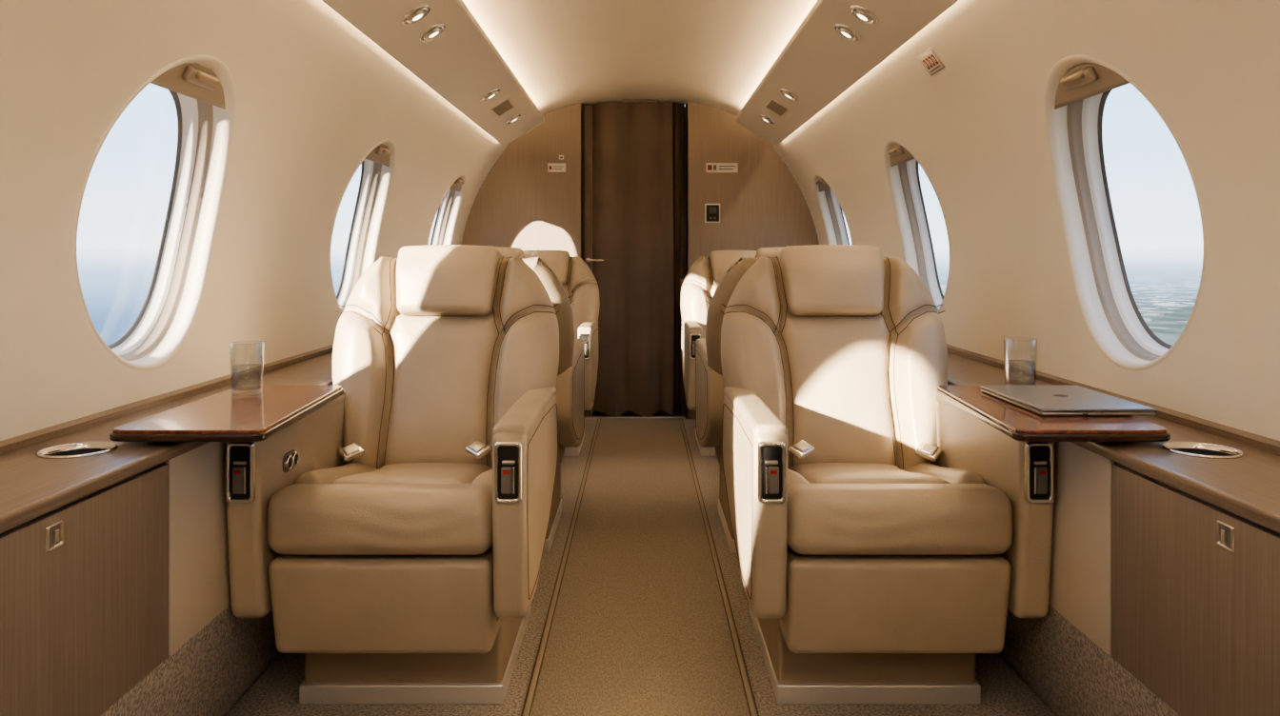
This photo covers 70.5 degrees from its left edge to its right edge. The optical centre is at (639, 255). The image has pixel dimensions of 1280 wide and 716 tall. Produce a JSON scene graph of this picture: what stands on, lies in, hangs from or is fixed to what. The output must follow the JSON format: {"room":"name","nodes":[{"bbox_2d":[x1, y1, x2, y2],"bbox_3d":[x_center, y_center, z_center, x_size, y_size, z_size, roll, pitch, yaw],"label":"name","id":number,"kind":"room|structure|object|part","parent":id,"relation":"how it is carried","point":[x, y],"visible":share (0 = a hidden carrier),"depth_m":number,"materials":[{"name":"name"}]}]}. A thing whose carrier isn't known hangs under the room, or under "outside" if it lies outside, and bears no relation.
{"room":"aircraft cabin","nodes":[
{"label":"aircraft cabin","id":0,"kind":"room"},
{"bbox_2d":[0,0,507,440],"bbox_3d":[-0.918,-0.140,1.850,0.286,1.000,6.900,0,0,0],"label":"wall","id":1,"kind":"structure","parent":0,"point":[315,94],"depth_m":2.14,"materials":[{"name":"beige plastic"}]},
{"bbox_2d":[0,461,168,715],"bbox_3d":[-0.899,0.520,-0.022,0.202,0.340,3.145,0,0,0],"label":"cabinet","id":2,"kind":"object","parent":1,"relation":"attached to","point":[84,582],"visible":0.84,"depth_m":1.32,"materials":[{"name":"brown wood"}]},
{"bbox_3d":[-0.804,0.385,1.240,0.003,0.026,0.026,0,0,0],"label":"latch plate","id":3,"kind":"part","parent":2,"relation":"part of","materials":[{"name":"grey"}]},
{"bbox_2d":[0,351,332,533],"bbox_3d":[-0.923,0.337,1.851,0.252,0.022,6.895,0,0,0],"label":"ledge","id":4,"kind":"object","parent":2,"relation":"on","point":[31,487],"visible":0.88,"depth_m":1.43,"materials":[{"name":"laminate"}]},
{"bbox_2d":[35,441,119,459],"bbox_3d":[-0.935,0.355,1.505,0.118,0.066,0.118,0,0,0],"label":"cup holder","id":5,"kind":"object","parent":4,"relation":"attached to","point":[82,449],"visible":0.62,"depth_m":1.54,"materials":[{"name":"silver metal"}]},
{"bbox_2d":[109,385,343,441],"bbox_3d":[-0.773,0.311,1.795,0.271,0.030,0.538,0,0,0],"label":"tray table","id":6,"kind":"object","parent":4,"relation":"on","point":[225,416],"visible":0.97,"depth_m":1.66,"materials":[{"name":"brown wood"}]},
{"bbox_2d":[229,340,264,396],"bbox_3d":[-0.838,0.241,1.930,0.069,0.110,0.069,0,0,0],"label":"drinking glass","id":7,"kind":"object","parent":6,"relation":"on","point":[240,341],"visible":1,"depth_m":1.92,"materials":[{"name":"glass"}]},
{"bbox_2d":[165,441,231,655],"bbox_3d":[-0.818,0.519,3.426,0.024,0.342,3.748,0,0,0],"label":"trim panel","id":8,"kind":"object","parent":2,"relation":"attached to","point":[199,585],"visible":0.2,"depth_m":1.65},
{"bbox_2d":[73,54,236,370],"bbox_3d":[-1.043,-0.090,1.960,0.249,0.676,0.564,0,0,0],"label":"window","id":9,"kind":"structure","parent":1,"relation":"in","point":[206,112],"depth_m":2.15,"materials":[{"name":"beige plastic"}]},
{"bbox_2d":[150,62,225,109],"bbox_3d":[-0.961,-0.376,1.960,0.036,0.068,0.336,0,0,0],"label":"shade","id":10,"kind":"object","parent":9,"relation":"attached to","point":[180,78],"depth_m":1.94,"materials":[{"name":"beige plastic"}]},
{"bbox_3d":[-0.951,-0.382,1.960,0.018,0.032,0.132,26,0,0],"label":"shade handle","id":11,"kind":"part","parent":9,"relation":"part of","materials":[{"name":"beige plastic"}]},
{"bbox_2d":[195,71,219,85],"bbox_3d":[-0.938,-0.382,1.960,0.017,0.017,0.088,0,0,0],"label":"handle grip","id":12,"kind":"object","parent":9,"relation":"attached to","point":[199,75],"visible":1,"depth_m":1.95,"materials":[{"name":"beige plastic"}]},
{"bbox_2d":[0,344,333,456],"bbox_3d":[-1.051,0.316,1.850,0.024,0.021,6.900,0,0,0],"label":"trim","id":13,"kind":"structure","parent":1,"relation":"attached to","point":[27,440],"depth_m":1.88,"materials":[{"name":"laminate"}]},
{"bbox_2d":[329,139,396,313],"bbox_3d":[-1.043,-0.090,3.350,0.249,0.676,0.564,0,0,0],"label":"window","id":14,"kind":"structure","parent":1,"relation":"in","point":[377,170],"depth_m":3.57,"materials":[{"name":"beige plastic"}]},
{"bbox_2d":[364,143,390,166],"bbox_3d":[-0.961,-0.376,3.350,0.036,0.068,0.336,0,0,0],"label":"shade","id":15,"kind":"object","parent":14,"relation":"attached to","point":[376,155],"depth_m":3.33,"materials":[{"name":"beige plastic"}]},
{"bbox_3d":[-0.951,-0.382,3.350,0.018,0.032,0.132,26,0,0],"label":"shade handle","id":16,"kind":"part","parent":14,"relation":"part of","materials":[{"name":"beige plastic"}]},
{"bbox_2d":[381,148,391,155],"bbox_3d":[-0.938,-0.382,3.350,0.017,0.017,0.088,0,0,0],"label":"handle grip","id":17,"kind":"object","parent":14,"relation":"attached to","point":[386,151],"visible":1,"depth_m":3.33,"materials":[{"name":"beige plastic"}]},
{"bbox_2d":[427,173,466,245],"bbox_3d":[-1.043,-0.090,4.750,0.249,0.676,0.564,0,0,0],"label":"window","id":18,"kind":"structure","parent":1,"relation":"in","point":[448,210],"depth_m":4.98,"materials":[{"name":"beige plastic"}]},
{"bbox_2d":[449,177,461,192],"bbox_3d":[-0.961,-0.376,4.750,0.036,0.068,0.336,0,0,0],"label":"shade","id":19,"kind":"object","parent":18,"relation":"attached to","point":[455,186],"depth_m":4.73,"materials":[{"name":"beige"}]},
{"bbox_3d":[-0.951,-0.382,4.750,0.018,0.032,0.132,26,0,0],"label":"shade handle","id":20,"kind":"part","parent":18,"relation":"part of","materials":[{"name":"beige plastic"}]},
{"bbox_2d":[462,0,817,145],"bbox_3d":[0.000,-0.778,1.920,1.550,0.276,7.040,0,0,0],"label":"ceiling","id":21,"kind":"structure","parent":0,"point":[563,53],"depth_m":3.81,"materials":[{"name":"beige paint"}]},
{"bbox_2d":[321,0,544,146],"bbox_3d":[-0.647,-0.687,1.725,0.233,0.164,6.610,0,0,0],"label":"panel","id":22,"kind":"object","parent":21,"relation":"attached to","point":[462,65],"visible":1,"depth_m":3.06,"materials":[{"name":"beige plastic"}]},
{"bbox_2d":[400,4,430,24],"bbox_3d":[-0.631,-0.678,2.550,0.080,0.052,0.092,0,0,7],"label":"light","id":23,"kind":"object","parent":22,"relation":"attached to","point":[417,13],"visible":1,"depth_m":2.53,"materials":[{"name":"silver metal"}]},
{"bbox_2d":[419,22,445,41],"bbox_3d":[-0.631,-0.678,2.750,0.080,0.052,0.092,0,0,7],"label":"light","id":24,"kind":"object","parent":22,"relation":"attached to","point":[434,30],"visible":1,"depth_m":2.73,"materials":[{"name":"silver metal"}]},
{"bbox_2d":[480,88,499,100],"bbox_3d":[-0.631,-0.678,3.820,0.080,0.052,0.092,0,0,7],"label":"light","id":25,"kind":"object","parent":22,"relation":"attached to","point":[493,92],"visible":1,"depth_m":3.80,"materials":[{"name":"silver metal"}]},
{"bbox_2d":[490,98,515,117],"bbox_3d":[-0.632,-0.679,4.170,0.087,0.056,0.220,0,0,0],"label":"air vent","id":26,"kind":"object","parent":22,"relation":"attached to","point":[504,107],"visible":1,"depth_m":4.16,"materials":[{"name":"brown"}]},
{"bbox_2d":[504,113,520,124],"bbox_3d":[-0.631,-0.678,4.500,0.080,0.052,0.092,0,0,7],"label":"light","id":27,"kind":"object","parent":22,"relation":"attached to","point":[514,118],"visible":1,"depth_m":4.48,"materials":[{"name":"silver metal"}]},
{"bbox_2d":[591,100,673,417],"bbox_3d":[-0.052,0.020,5.347,0.503,1.860,0.062,0,0,0],"label":"curtain","id":28,"kind":"object","parent":21,"relation":"hanging from","point":[632,231],"visible":0.95,"depth_m":5.34,"materials":[{"name":"brown fabric"}]},
{"bbox_2d":[672,102,684,416],"bbox_3d":[0.229,0.023,5.356,0.076,1.854,0.035,0,0,0],"label":"curtain","id":29,"kind":"object","parent":21,"relation":"hanging from","point":[677,108],"visible":0.94,"depth_m":5.35,"materials":[{"name":"brown fabric"}]},
{"bbox_2d":[735,0,958,146],"bbox_3d":[0.647,-0.687,1.725,0.233,0.164,6.610,0,0,0],"label":"panel","id":30,"kind":"object","parent":21,"relation":"attached to","point":[817,65],"visible":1,"depth_m":3.06,"materials":[{"name":"beige plastic"}]},
{"bbox_2d":[759,113,775,124],"bbox_3d":[0.631,-0.678,4.500,0.080,0.052,0.092,0,0,-5],"label":"light","id":31,"kind":"object","parent":30,"relation":"attached to","point":[765,118],"visible":1,"depth_m":4.48,"materials":[{"name":"silver metal"}]},
{"bbox_2d":[764,98,789,117],"bbox_3d":[0.632,-0.679,4.170,0.087,0.056,0.220,0,0,0],"label":"air vent","id":32,"kind":"object","parent":30,"relation":"attached to","point":[775,107],"visible":1,"depth_m":4.16,"materials":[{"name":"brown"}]},
{"bbox_2d":[780,88,799,100],"bbox_3d":[0.631,-0.678,3.820,0.080,0.052,0.092,0,0,-5],"label":"light","id":33,"kind":"object","parent":30,"relation":"attached to","point":[786,92],"visible":1,"depth_m":3.80,"materials":[{"name":"silver metal"}]},
{"bbox_2d":[834,22,860,41],"bbox_3d":[0.631,-0.678,2.750,0.080,0.052,0.092,0,0,-5],"label":"light","id":34,"kind":"object","parent":30,"relation":"attached to","point":[845,30],"visible":1,"depth_m":2.73,"materials":[{"name":"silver metal"}]},
{"bbox_2d":[849,4,879,24],"bbox_3d":[0.631,-0.678,2.550,0.080,0.052,0.092,0,0,-5],"label":"light","id":35,"kind":"object","parent":30,"relation":"attached to","point":[861,13],"visible":1,"depth_m":2.53,"materials":[{"name":"silver metal"}]},
{"bbox_2d":[460,100,819,419],"bbox_3d":[0.000,0.029,5.315,2.122,1.862,0.030,0,0,0],"label":"wall","id":36,"kind":"structure","parent":0,"point":[522,205],"depth_m":5.30,"materials":[{"name":"laminate"}]},
{"bbox_2d":[100,604,280,715],"bbox_3d":[-0.841,0.823,1.850,0.069,0.275,6.900,0,0,0],"label":"carpet","id":37,"kind":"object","parent":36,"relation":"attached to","point":[209,674],"depth_m":1.73,"materials":[{"name":"carpet"}]},
{"bbox_3d":[-0.698,0.034,5.315,0.726,1.853,0.030,0,0,0],"label":"bulkhead panel","id":38,"kind":"part","parent":36,"relation":"part of","materials":[{"name":"laminate"}]},
{"bbox_2d":[547,163,565,172],"bbox_3d":[-0.487,-0.512,5.298,0.105,0.052,0.003,0,0,0],"label":"placard","id":39,"kind":"object","parent":36,"relation":"attached to","point":[551,168],"visible":1,"depth_m":5.30,"materials":[{"name":"white plastic"}]},
{"bbox_2d":[580,103,583,259],"bbox_3d":[-0.339,0.036,5.370,0.016,1.848,0.140,0,0,0],"label":"door frame","id":40,"kind":"structure","parent":36,"relation":"attached to","point":[581,104],"depth_m":5.30,"materials":[{"name":"brown wood"}]},
{"bbox_2d":[583,103,684,416],"bbox_3d":[-0.032,0.025,5.380,0.597,1.870,0.120,0,0,0],"label":"leaf","id":41,"kind":"object","parent":36,"relation":"attached to","point":[594,413],"depth_m":5.32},
{"bbox_3d":[-0.307,0.031,5.365,0.044,1.838,0.090,0,0,0],"label":"stile","id":42,"kind":"part","parent":41,"relation":"part of","materials":[{"name":"brown wood"}]},
{"bbox_2d":[622,99,657,102],"bbox_3d":[0.000,-0.906,5.315,0.200,0.016,0.030,0,0,0],"label":"header","id":43,"kind":"object","parent":36,"relation":"attached to","point":[624,100],"visible":1,"depth_m":5.30,"materials":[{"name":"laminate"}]},
{"bbox_2d":[684,103,688,419],"bbox_3d":[0.276,0.036,5.370,0.016,1.848,0.140,0,0,0],"label":"door frame","id":44,"kind":"structure","parent":36,"relation":"attached to","point":[687,105],"depth_m":5.30,"materials":[{"name":"brown wood"}]},
{"bbox_2d":[704,203,719,222],"bbox_3d":[0.425,-0.245,5.293,0.090,0.114,0.014,0,0,0],"label":"thermostat","id":45,"kind":"object","parent":36,"relation":"attached to","point":[711,210],"visible":1,"depth_m":5.29,"materials":[{"name":"black plastic"}]},
{"bbox_2d":[705,162,738,172],"bbox_3d":[0.480,-0.512,5.298,0.185,0.055,0.003,0,0,0],"label":"placard","id":46,"kind":"object","parent":36,"relation":"attached to","point":[710,167],"visible":1,"depth_m":5.30,"materials":[{"name":"white plastic"}]},
{"bbox_3d":[0.667,0.029,5.315,0.789,1.862,0.030,0,0,0],"label":"bulkhead panel","id":47,"kind":"part","parent":36,"relation":"part of","materials":[{"name":"laminate"}]},
{"bbox_2d":[999,604,1179,715],"bbox_3d":[0.841,0.823,1.850,0.069,0.275,6.900,0,0,0],"label":"carpet","id":48,"kind":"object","parent":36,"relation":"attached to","point":[1070,674],"depth_m":1.73,"materials":[{"name":"carpet"}]},
{"bbox_2d":[224,416,1055,715],"bbox_3d":[0.000,0.960,1.930,1.800,0.001,7.060,0,0,0],"label":"floor","id":49,"kind":"structure","parent":0,"point":[275,692],"depth_m":2.06,"materials":[{"name":"carpet"}]},
{"bbox_2d":[225,244,559,704],"bbox_3d":[-0.510,0.467,2.118,0.595,0.987,0.785,0,0,0],"label":"seat","id":50,"kind":"object","parent":49,"relation":"on","point":[392,535],"visible":0.98,"depth_m":1.93,"materials":[{"name":"leather"}]},
{"bbox_3d":[-0.769,0.431,1.732,0.021,0.052,0.009,0,0,0],"label":"arm lever","id":51,"kind":"part","parent":50,"relation":"part of","materials":[{"name":"grey plastic"}]},
{"bbox_3d":[-0.765,0.397,1.732,0.025,0.008,0.010,0,0,0],"label":"arm lever","id":52,"kind":"part","parent":50,"relation":"part of","materials":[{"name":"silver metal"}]},
{"bbox_3d":[-0.756,0.431,1.732,0.004,0.052,0.009,0,0,0],"label":"arm lever rail","id":53,"kind":"part","parent":50,"relation":"part of","materials":[{"name":"silver metal"}]},
{"bbox_3d":[-0.767,0.529,2.085,0.066,0.381,0.690,0,0,0],"label":"armrest","id":54,"kind":"part","parent":50,"relation":"part of","materials":[{"name":"beige leather"}]},
{"bbox_3d":[-0.733,0.430,1.890,0.004,0.040,0.066,0,0,0],"label":"console plate","id":55,"kind":"part","parent":50,"relation":"part of","materials":[{"name":"grey metal"}]},
{"bbox_3d":[-0.727,0.430,1.875,0.008,0.031,0.031,0,0,0],"label":"console knob","id":56,"kind":"part","parent":50,"relation":"part of","materials":[{"name":"silver metal"}]},
{"bbox_3d":[-0.727,0.430,1.905,0.008,0.031,0.031,0,0,0],"label":"console knob","id":57,"kind":"part","parent":50,"relation":"part of","materials":[{"name":"silver metal"}]},
{"bbox_2d":[267,462,492,555],"bbox_3d":[-0.510,0.525,2.030,0.445,0.130,0.581,0,0,0],"label":"seat cushion","id":58,"kind":"object","parent":50,"relation":"on","point":[314,509],"depth_m":1.75,"materials":[{"name":"beige leather"}]},
{"bbox_3d":[-0.510,0.290,2.360,0.593,0.572,0.302,0,0,0],"label":"backrest","id":59,"kind":"part","parent":50,"relation":"part of","materials":[{"name":"beige leather"}]},
{"bbox_3d":[-0.256,0.431,1.732,0.021,0.052,0.009,0,0,0],"label":"arm lever","id":60,"kind":"part","parent":50,"relation":"part of","materials":[{"name":"grey plastic"}]},
{"bbox_3d":[-0.252,0.397,1.732,0.025,0.008,0.010,0,0,0],"label":"arm lever","id":61,"kind":"part","parent":50,"relation":"part of","materials":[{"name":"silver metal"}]},
{"bbox_3d":[-0.242,0.431,1.732,0.004,0.052,0.009,0,0,0],"label":"arm lever rail","id":62,"kind":"part","parent":50,"relation":"part of","materials":[{"name":"silver metal"}]},
{"bbox_3d":[-0.253,0.529,2.085,0.066,0.381,0.690,0,0,0],"label":"armrest","id":63,"kind":"part","parent":50,"relation":"part of","materials":[{"name":"beige leather"}]},
{"bbox_3d":[-0.220,0.529,2.086,0.002,0.323,0.644,0,0,0],"label":"stitch arm","id":64,"kind":"part","parent":50,"relation":"part of","materials":[{"name":"brown leather"}]},
{"bbox_2d":[495,246,584,553],"bbox_3d":[-0.510,0.467,3.222,0.595,0.987,0.785,0,0,0],"label":"seat","id":65,"kind":"object","parent":49,"relation":"on","point":[570,387],"visible":0.2,"depth_m":2.93,"materials":[{"name":"beige leather"}]},
{"bbox_3d":[-0.510,0.290,2.980,0.593,0.572,0.302,0,0,0],"label":"backrest","id":66,"kind":"part","parent":65,"relation":"part of","materials":[{"name":"beige leather"}]},
{"bbox_3d":[-0.253,0.529,3.255,0.067,0.381,0.690,0,0,0],"label":"armrest","id":67,"kind":"part","parent":65,"relation":"part of","materials":[{"name":"beige leather"}]},
{"bbox_3d":[-0.220,0.529,3.255,0.002,0.323,0.644,0,0,0],"label":"stitch arm","id":68,"kind":"part","parent":65,"relation":"part of"},
{"bbox_2d":[522,250,599,456],"bbox_3d":[-0.510,0.467,4.508,0.595,0.987,0.785,0,0,0],"label":"seat","id":69,"kind":"object","parent":49,"relation":"on","point":[575,276],"visible":0.23,"depth_m":4.70,"materials":[{"name":"beige leather"}]},
{"bbox_3d":[-0.510,0.290,4.750,0.593,0.572,0.302,0,0,0],"label":"backrest","id":70,"kind":"part","parent":69,"relation":"part of","materials":[{"name":"beige leather"}]},
{"bbox_3d":[-0.253,0.529,4.475,0.066,0.381,0.690,0,0,0],"label":"armrest","id":71,"kind":"part","parent":69,"relation":"part of","materials":[{"name":"beige leather"}]},
{"bbox_3d":[-0.220,0.529,4.476,0.002,0.323,0.644,0,0,0],"label":"stitch arm","id":72,"kind":"part","parent":69,"relation":"part of","materials":[{"name":"brown leather"}]},
{"bbox_2d":[584,417,685,419],"bbox_3d":[-0.032,0.954,5.300,0.597,0.012,0.024,0,0,0],"label":"threshold","id":73,"kind":"object","parent":49,"relation":"on","point":[585,417],"visible":0.54,"depth_m":5.29,"materials":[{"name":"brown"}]},
{"bbox_2d":[520,418,759,715],"bbox_3d":[0.000,0.956,1.855,0.495,0.009,6.870,0,0,0],"label":"carpet runner","id":74,"kind":"object","parent":49,"relation":"on","point":[640,620],"visible":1,"depth_m":2.49,"materials":[{"name":"beige carpet"}]},
{"bbox_2d":[680,250,757,456],"bbox_3d":[0.510,0.467,4.508,0.595,0.987,0.785,0,0,0],"label":"seat","id":75,"kind":"object","parent":49,"relation":"on","point":[704,276],"visible":0.23,"depth_m":4.70,"materials":[{"name":"beige leather"}]},
{"bbox_3d":[0.220,0.529,4.476,0.002,0.323,0.644,0,0,0],"label":"stitch arm","id":76,"kind":"part","parent":75,"relation":"part of"},
{"bbox_3d":[0.253,0.529,4.475,0.067,0.381,0.690,0,0,0],"label":"armrest","id":77,"kind":"part","parent":75,"relation":"part of","materials":[{"name":"beige leather"}]},
{"bbox_3d":[0.510,0.290,4.750,0.593,0.572,0.302,0,0,0],"label":"backrest","id":78,"kind":"part","parent":75,"relation":"part of","materials":[{"name":"beige leather"}]},
{"bbox_2d":[695,246,784,553],"bbox_3d":[0.510,0.467,3.222,0.595,0.987,0.785,0,0,0],"label":"seat","id":79,"kind":"object","parent":49,"relation":"on","point":[710,387],"visible":0.13,"depth_m":2.93,"materials":[{"name":"beige leather"}]},
{"bbox_3d":[0.220,0.529,3.255,0.002,0.323,0.644,0,0,0],"label":"stitch arm","id":80,"kind":"part","parent":79,"relation":"part of","materials":[{"name":"brown leather"}]},
{"bbox_3d":[0.253,0.529,3.255,0.066,0.381,0.690,0,0,0],"label":"armrest","id":81,"kind":"part","parent":79,"relation":"part of","materials":[{"name":"beige leather"}]},
{"bbox_3d":[0.510,0.290,2.980,0.593,0.572,0.302,0,0,0],"label":"backrest","id":82,"kind":"part","parent":79,"relation":"part of","materials":[{"name":"beige leather"}]},
{"bbox_2d":[720,244,1054,704],"bbox_3d":[0.510,0.467,2.118,0.595,0.987,0.785,0,0,0],"label":"seat","id":83,"kind":"object","parent":49,"relation":"on","point":[887,535],"visible":0.98,"depth_m":1.93,"materials":[{"name":"beige leather"}]},
{"bbox_3d":[0.220,0.529,2.086,0.002,0.323,0.644,0,0,0],"label":"stitch arm","id":84,"kind":"part","parent":83,"relation":"part of"},
{"bbox_3d":[0.253,0.529,2.085,0.067,0.381,0.690,0,0,0],"label":"armrest","id":85,"kind":"part","parent":83,"relation":"part of","materials":[{"name":"beige leather"}]},
{"bbox_3d":[0.242,0.431,1.732,0.004,0.052,0.009,0,0,0],"label":"arm lever rail","id":86,"kind":"part","parent":83,"relation":"part of","materials":[{"name":"silver metal"}]},
{"bbox_3d":[0.252,0.397,1.732,0.025,0.008,0.010,0,0,0],"label":"arm lever","id":87,"kind":"part","parent":83,"relation":"part of","materials":[{"name":"silver metal"}]},
{"bbox_3d":[0.256,0.431,1.732,0.021,0.052,0.009,0,0,0],"label":"arm lever","id":88,"kind":"part","parent":83,"relation":"part of","materials":[{"name":"grey plastic"}]},
{"bbox_3d":[0.510,0.290,2.360,0.593,0.572,0.302,0,0,0],"label":"backrest","id":89,"kind":"part","parent":83,"relation":"part of","materials":[{"name":"beige leather"}]},
{"bbox_2d":[787,462,1012,555],"bbox_3d":[0.510,0.525,2.030,0.445,0.130,0.581,0,0,0],"label":"seat cushion","id":90,"kind":"object","parent":83,"relation":"on","point":[834,509],"depth_m":1.75,"materials":[{"name":"beige leather"}]},
{"bbox_3d":[0.767,0.529,2.085,0.067,0.381,0.690,0,0,0],"label":"armrest","id":91,"kind":"part","parent":83,"relation":"part of","materials":[{"name":"beige leather"}]},
{"bbox_3d":[0.755,0.431,1.732,0.004,0.052,0.009,0,0,0],"label":"arm lever rail","id":92,"kind":"part","parent":83,"relation":"part of","materials":[{"name":"silver metal"}]},
{"bbox_3d":[0.765,0.397,1.732,0.025,0.008,0.010,0,0,0],"label":"arm lever","id":93,"kind":"part","parent":83,"relation":"part of","materials":[{"name":"metal"}]},
{"bbox_3d":[0.769,0.431,1.732,0.021,0.052,0.009,0,0,0],"label":"arm lever","id":94,"kind":"part","parent":83,"relation":"part of","materials":[{"name":"grey plastic"}]},
{"bbox_2d":[772,0,1279,440],"bbox_3d":[0.918,-0.140,1.850,0.286,1.000,6.900,0,0,0],"label":"wall","id":95,"kind":"structure","parent":0,"point":[975,126],"depth_m":2.16,"materials":[{"name":"beige plastic"}]},
{"bbox_2d":[813,173,852,245],"bbox_3d":[1.043,-0.090,4.750,0.249,0.676,0.564,0,0,0],"label":"window","id":96,"kind":"structure","parent":95,"relation":"in","point":[831,210],"depth_m":4.98,"materials":[{"name":"beige plastic"}]},
{"bbox_3d":[0.951,-0.382,4.750,0.018,0.032,0.132,-26,0,0],"label":"shade handle","id":97,"kind":"part","parent":96,"relation":"part of","materials":[{"name":"beige plastic"}]},
{"bbox_2d":[818,177,830,192],"bbox_3d":[0.961,-0.376,4.750,0.036,0.068,0.336,0,0,0],"label":"shade","id":98,"kind":"object","parent":96,"relation":"attached to","point":[824,186],"depth_m":4.73,"materials":[{"name":"beige"}]},
{"bbox_2d":[883,139,950,313],"bbox_3d":[1.043,-0.090,3.350,0.249,0.676,0.564,0,0,0],"label":"window","id":99,"kind":"structure","parent":95,"relation":"in","point":[902,170],"depth_m":3.57,"materials":[{"name":"beige plastic"}]},
{"bbox_2d":[888,148,898,155],"bbox_3d":[0.938,-0.382,3.350,0.017,0.017,0.088,0,0,0],"label":"handle grip","id":100,"kind":"object","parent":99,"relation":"attached to","point":[892,151],"visible":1,"depth_m":3.33,"materials":[{"name":"beige plastic"}]},
{"bbox_3d":[0.951,-0.382,3.350,0.018,0.032,0.132,-26,0,0],"label":"shade handle","id":101,"kind":"part","parent":99,"relation":"part of","materials":[{"name":"beige plastic"}]},
{"bbox_2d":[889,143,915,166],"bbox_3d":[0.961,-0.376,3.350,0.036,0.068,0.336,0,0,0],"label":"shade","id":102,"kind":"object","parent":99,"relation":"attached to","point":[903,155],"depth_m":3.33,"materials":[{"name":"beige plastic"}]},
{"bbox_2d":[918,47,945,76],"bbox_3d":[0.837,-0.555,2.600,0.041,0.056,0.120,0,0,0],"label":"placard","id":103,"kind":"object","parent":95,"relation":"attached to","point":[930,59],"visible":1,"depth_m":2.59,"materials":[{"name":"beige"}]},
{"bbox_2d":[946,344,1279,456],"bbox_3d":[1.051,0.316,1.850,0.024,0.021,6.900,0,0,0],"label":"trim","id":104,"kind":"structure","parent":95,"relation":"attached to","point":[1252,440],"depth_m":1.78,"materials":[{"name":"laminate"}]},
{"bbox_2d":[1043,54,1206,370],"bbox_3d":[1.043,-0.090,1.960,0.249,0.676,0.564,0,0,0],"label":"window","id":105,"kind":"structure","parent":95,"relation":"in","point":[1073,112],"depth_m":2.15,"materials":[{"name":"beige plastic"}]},
{"bbox_2d":[1060,71,1084,85],"bbox_3d":[0.938,-0.382,1.960,0.017,0.017,0.088,0,0,0],"label":"handle grip","id":106,"kind":"object","parent":105,"relation":"attached to","point":[1080,75],"visible":1,"depth_m":1.95,"materials":[{"name":"beige plastic"}]},
{"bbox_3d":[0.951,-0.382,1.960,0.018,0.032,0.132,-26,0,0],"label":"shade handle","id":107,"kind":"part","parent":105,"relation":"part of","materials":[{"name":"beige plastic"}]},
{"bbox_2d":[1054,62,1129,109],"bbox_3d":[0.961,-0.376,1.960,0.036,0.068,0.336,0,0,0],"label":"shade","id":108,"kind":"object","parent":105,"relation":"attached to","point":[1099,78],"depth_m":1.94,"materials":[{"name":"beige plastic"}]},
{"bbox_2d":[1111,461,1279,715],"bbox_3d":[0.899,0.520,-0.022,0.202,0.340,3.145,0,0,0],"label":"cabinet","id":109,"kind":"object","parent":95,"relation":"attached to","point":[1195,582],"visible":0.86,"depth_m":1.32,"materials":[{"name":"brown wood"}]},
{"bbox_2d":[1048,441,1114,655],"bbox_3d":[0.818,0.519,3.426,0.024,0.342,3.748,0,0,0],"label":"trim panel","id":110,"kind":"object","parent":109,"relation":"attached to","point":[1080,585],"visible":0.13,"depth_m":1.65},
{"bbox_2d":[947,351,1279,533],"bbox_3d":[0.923,0.337,1.851,0.252,0.022,6.895,0,0,0],"label":"ledge","id":111,"kind":"object","parent":109,"relation":"on","point":[1248,487],"visible":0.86,"depth_m":1.41,"materials":[{"name":"laminate"}]},
{"bbox_2d":[936,385,1170,441],"bbox_3d":[0.773,0.311,1.795,0.271,0.030,0.538,0,0,0],"label":"tray table","id":112,"kind":"object","parent":111,"relation":"on","point":[1017,423],"visible":0.58,"depth_m":1.59,"materials":[{"name":"brown wood"}]},
{"bbox_2d":[1003,337,1037,384],"bbox_3d":[0.845,0.241,2.010,0.069,0.110,0.069,0,0,0],"label":"drinking glass","id":113,"kind":"object","parent":112,"relation":"on","point":[1010,337],"visible":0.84,"depth_m":2.01,"materials":[{"name":"glass"}]},
{"bbox_2d":[980,385,1155,416],"bbox_3d":[0.842,0.288,1.810,0.210,0.014,0.300,0,0,0],"label":"laptop","id":114,"kind":"object","parent":112,"relation":"on","point":[1041,400],"visible":1,"depth_m":1.74,"materials":[{"name":"silver metal"}]},
{"bbox_2d":[1160,441,1244,459],"bbox_3d":[0.935,0.355,1.505,0.118,0.066,0.118,0,0,0],"label":"cup holder","id":115,"kind":"object","parent":111,"relation":"attached to","point":[1188,449],"visible":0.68,"depth_m":1.54,"materials":[{"name":"silver metal"}]},
{"bbox_3d":[0.804,0.385,1.240,0.003,0.026,0.026,0,0,0],"label":"latch plate","id":116,"kind":"part","parent":109,"relation":"part of","materials":[{"name":"grey"}]},
{"bbox_3d":[-0.305,0.030,5.317,0.032,0.032,0.006,0,0,0],"label":"rose","id":117,"kind":"object","parent":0,"visible":0},
{"bbox_3d":[-0.305,0.030,5.303,0.012,0.012,0.035,0,0,0],"label":"spindle","id":118,"kind":"object","parent":117,"relation":"attached to","visible":0},
{"bbox_2d":[586,259,603,261],"bbox_3d":[-0.262,0.030,5.286,0.103,0.013,0.012,0,0,0],"label":"lever","id":119,"kind":"object","parent":118,"relation":"attached to","point":[588,260],"visible":1,"depth_m":5.28,"materials":[{"name":"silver metal"}]}
]}

